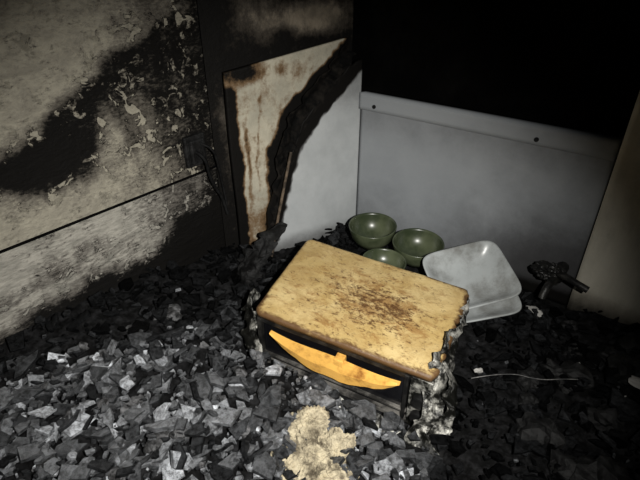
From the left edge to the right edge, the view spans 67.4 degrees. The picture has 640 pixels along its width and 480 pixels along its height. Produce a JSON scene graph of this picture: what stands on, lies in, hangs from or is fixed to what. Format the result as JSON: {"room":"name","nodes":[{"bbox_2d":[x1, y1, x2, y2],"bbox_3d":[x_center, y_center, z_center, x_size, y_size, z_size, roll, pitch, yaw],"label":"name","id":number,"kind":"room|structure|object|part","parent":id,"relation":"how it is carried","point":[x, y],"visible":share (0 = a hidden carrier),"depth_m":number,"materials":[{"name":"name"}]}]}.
{"room":"fire-damaged room","nodes":[
{"label":"fire-damaged room","id":0,"kind":"room"},
{"bbox_2d":[0,0,215,249],"bbox_3d":[-0.759,-0.360,0.698,0.001,1.000,1.500,22,37,32],"label":"wall","id":1,"kind":"structure","parent":0,"point":[99,99],"depth_m":1.09,"materials":[{"name":"paint"}]},
{"bbox_2d":[182,132,228,214],"bbox_3d":[-0.327,-0.180,1.403,0.051,0.266,0.109,22,37,32],"label":"wall socket","id":2,"kind":"object","parent":1,"relation":"attached to","point":[194,146],"visible":1,"depth_m":1.34,"materials":[{"name":"black plastic"}]},
{"bbox_3d":[-0.353,-0.254,1.354,0.014,0.090,0.070,22,37,32],"label":"plate","id":3,"kind":"part","parent":2,"relation":"part of","materials":[{"name":"black plastic"}]},
{"bbox_2d":[188,137,205,164],"bbox_3d":[-0.344,-0.250,1.348,0.013,0.070,0.050,22,37,32],"label":"socket","id":4,"kind":"object","parent":2,"relation":"attached to","point":[196,145],"depth_m":1.34,"materials":[{"name":"black plastic"}]},
{"bbox_2d":[0,167,225,344],"bbox_3d":[-0.757,0.226,1.048,0.008,0.354,1.500,22,37,32],"label":"wall","id":5,"kind":"structure","parent":0,"point":[179,222],"depth_m":1.24,"materials":[{"name":"beige paint"}]},
{"bbox_2d":[0,167,213,253],"bbox_3d":[-0.771,0.080,0.943,0.010,0.005,1.460,22,37,32],"label":"trim","id":6,"kind":"structure","parent":5,"relation":"attached to","point":[211,168],"depth_m":1.18,"materials":[{"name":"black wood"}]},
{"bbox_2d":[197,0,353,248],"bbox_3d":[-0.097,-0.567,1.361,0.491,1.350,0.001,-17,35,-27],"label":"wall","id":7,"kind":"structure","parent":0,"point":[234,33],"depth_m":1.33,"materials":[{"name":"black paint"}]},
{"bbox_2d":[266,42,362,250],"bbox_3d":[-0.023,-0.269,1.503,0.347,0.633,0.028,-17,35,-26],"label":"wall","id":8,"kind":"structure","parent":0,"point":[321,134],"depth_m":1.52,"materials":[{"name":"white paint"}]},
{"bbox_2d":[390,242,567,459],"bbox_3d":[0.176,0.602,0.719,2.100,0.028,1.900,22,37,32],"label":"countertop","id":9,"kind":"structure","parent":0,"point":[547,301],"depth_m":1.39,"materials":[{"name":"black"}]},
{"bbox_2d":[0,222,639,479],"bbox_3d":[0.161,0.503,0.718,1.986,0.151,1.760,22,37,32],"label":"debris pile","id":10,"kind":"object","parent":9,"relation":"on","point":[155,376],"visible":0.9,"depth_m":1.01,"materials":[{"name":"black stone"}]},
{"bbox_2d":[231,226,282,286],"bbox_3d":[-0.178,0.048,1.427,0.182,0.124,0.128,-13,34,-21],"label":"wood","id":11,"kind":"object","parent":10,"relation":"on","point":[252,263],"visible":0.98,"depth_m":1.43,"materials":[{"name":"black wood"}]},
{"bbox_2d":[271,152,291,256],"bbox_3d":[-0.123,-0.103,1.492,0.091,0.342,0.012,-17,35,-26],"label":"rod","id":12,"kind":"object","parent":10,"relation":"on","point":[290,153],"visible":0.8,"depth_m":1.47,"materials":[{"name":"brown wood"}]},
{"bbox_2d":[222,37,347,247],"bbox_3d":[-0.091,-0.276,1.506,0.398,0.641,0.023,-17,35,-26],"label":"board","id":13,"kind":"object","parent":10,"relation":"on","point":[259,97],"visible":0.48,"depth_m":1.41,"materials":[{"name":"white paint"}]},
{"bbox_2d":[270,405,359,479],"bbox_3d":[-0.013,0.406,0.941,0.213,0.071,0.196,22,37,32],"label":"chunk","id":14,"kind":"object","parent":10,"relation":"on","point":[311,423],"visible":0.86,"depth_m":0.93,"materials":[{"name":"beige"}]},
{"bbox_2d":[349,212,396,249],"bbox_3d":[0.167,-0.017,1.534,0.152,0.082,0.152,-2,31,-4],"label":"bowl","id":15,"kind":"object","parent":10,"relation":"on","point":[371,230],"visible":0.98,"depth_m":1.56,"materials":[{"name":"ceramic"}]},
{"bbox_2d":[363,248,406,268],"bbox_3d":[0.184,0.081,1.389,0.128,0.060,0.128,-2,31,-4],"label":"bowl","id":16,"kind":"object","parent":10,"relation":"on","point":[388,256],"visible":0.34,"depth_m":1.42,"materials":[{"name":"ceramic"}]},
{"bbox_2d":[392,228,444,267],"bbox_3d":[0.297,0.035,1.467,0.156,0.077,0.156,-2,31,-4],"label":"bowl","id":17,"kind":"object","parent":10,"relation":"on","point":[413,244],"visible":0.74,"depth_m":1.50,"materials":[{"name":"ceramic"}]},
{"bbox_2d":[460,295,521,322],"bbox_3d":[0.420,0.138,1.301,0.203,0.084,0.185,-4,31,-7],"label":"square dish","id":18,"kind":"object","parent":10,"relation":"on","point":[511,306],"visible":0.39,"depth_m":1.27,"materials":[{"name":"white ceramic"}]},
{"bbox_2d":[422,240,521,309],"bbox_3d":[0.404,0.099,1.292,0.224,0.109,0.185,-5,31,-9],"label":"square dish","id":19,"kind":"object","parent":18,"relation":"on","point":[481,268],"visible":0.79,"depth_m":1.33,"materials":[{"name":"white ceramic"}]},
{"bbox_2d":[471,374,577,379],"bbox_3d":[0.460,0.304,1.059,0.250,0.010,0.012,2,31,3],"label":"loose wire","id":20,"kind":"object","parent":10,"relation":"on","point":[494,374],"visible":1,"depth_m":1.06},
{"bbox_2d":[243,240,471,455],"bbox_3d":[0.088,0.207,1.153,0.572,0.202,0.379,18,35,27],"label":"toaster oven","id":21,"kind":"object","parent":9,"relation":"on","point":[387,336],"visible":0.95,"depth_m":1.06,"materials":[{"name":"metal"}]},
{"bbox_3d":[0.025,0.275,1.067,0.354,0.110,0.009,16,35,25],"label":"door glass","id":22,"kind":"part","parent":21,"relation":"part of","materials":[{"name":"black glass"}]},
{"bbox_3d":[0.022,0.273,1.038,0.314,0.062,0.018,16,34,25],"label":"handle","id":23,"kind":"part","parent":21,"relation":"part of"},
{"bbox_3d":[0.021,0.311,1.082,0.367,0.005,0.012,16,35,25],"label":"rail","id":24,"kind":"part","parent":21,"relation":"part of","materials":[{"name":"metal"}]},
{"bbox_3d":[0.023,0.331,1.094,0.380,0.010,0.017,16,35,25],"label":"rail","id":25,"kind":"part","parent":21,"relation":"part of","materials":[{"name":"metal"}]},
{"bbox_3d":[0.040,0.226,1.026,0.416,0.015,0.021,16,35,25],"label":"rail","id":26,"kind":"part","parent":21,"relation":"part of","materials":[{"name":"metal"}]},
{"bbox_3d":[0.095,0.135,1.146,0.479,0.015,0.341,16,34,25],"label":"panel","id":27,"kind":"part","parent":21,"relation":"part of","materials":[{"name":"beige ceramic"}]},
{"bbox_3d":[0.198,0.361,0.982,0.028,0.028,0.016,16,34,25],"label":"knob","id":28,"kind":"part","parent":21,"relation":"part of","materials":[{"name":"black plastic"}]},
{"bbox_3d":[0.198,0.323,0.958,0.028,0.028,0.016,16,34,25],"label":"knob","id":29,"kind":"part","parent":21,"relation":"part of","materials":[{"name":"black plastic"}]},
{"bbox_3d":[0.203,0.329,0.978,0.046,0.139,0.019,16,34,25],"label":"control panel","id":30,"kind":"part","parent":21,"relation":"part of","materials":[{"name":"metal"}]},
{"bbox_2d":[352,0,639,324],"bbox_3d":[0.832,-0.327,0.952,2.300,1.400,0.105,22,37,32],"label":"wall","id":31,"kind":"structure","parent":0,"point":[571,63],"depth_m":1.28,"materials":[{"name":"white paint"}]},
{"bbox_2d":[359,90,623,160],"bbox_3d":[0.418,-0.329,1.319,0.722,0.050,0.040,22,37,32],"label":"trim","id":32,"kind":"structure","parent":31,"relation":"on","point":[600,145],"depth_m":1.26,"materials":[{"name":"white paint"}]},
{"bbox_2d":[530,260,589,299],"bbox_3d":[0.616,0.100,1.250,0.109,0.079,0.147,2,31,3],"label":"tap","id":33,"kind":"object","parent":31,"relation":"attached to","point":[553,273],"visible":1,"depth_m":1.24,"materials":[{"name":"metal"}]},
{"bbox_3d":[0.593,0.123,1.245,0.081,0.046,0.021,-26,40,-36],"label":"spout","id":34,"kind":"part","parent":33,"relation":"part of","materials":[{"name":"metal"}]},
{"bbox_3d":[0.640,0.087,1.282,0.032,0.030,0.070,22,37,32],"label":"wall stem","id":35,"kind":"part","parent":33,"relation":"part of","materials":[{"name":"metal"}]},
{"bbox_3d":[0.636,0.104,1.214,0.024,0.027,0.094,-16,34,-24],"label":"lever","id":36,"kind":"part","parent":33,"relation":"part of","materials":[{"name":"metal"}]}
]}

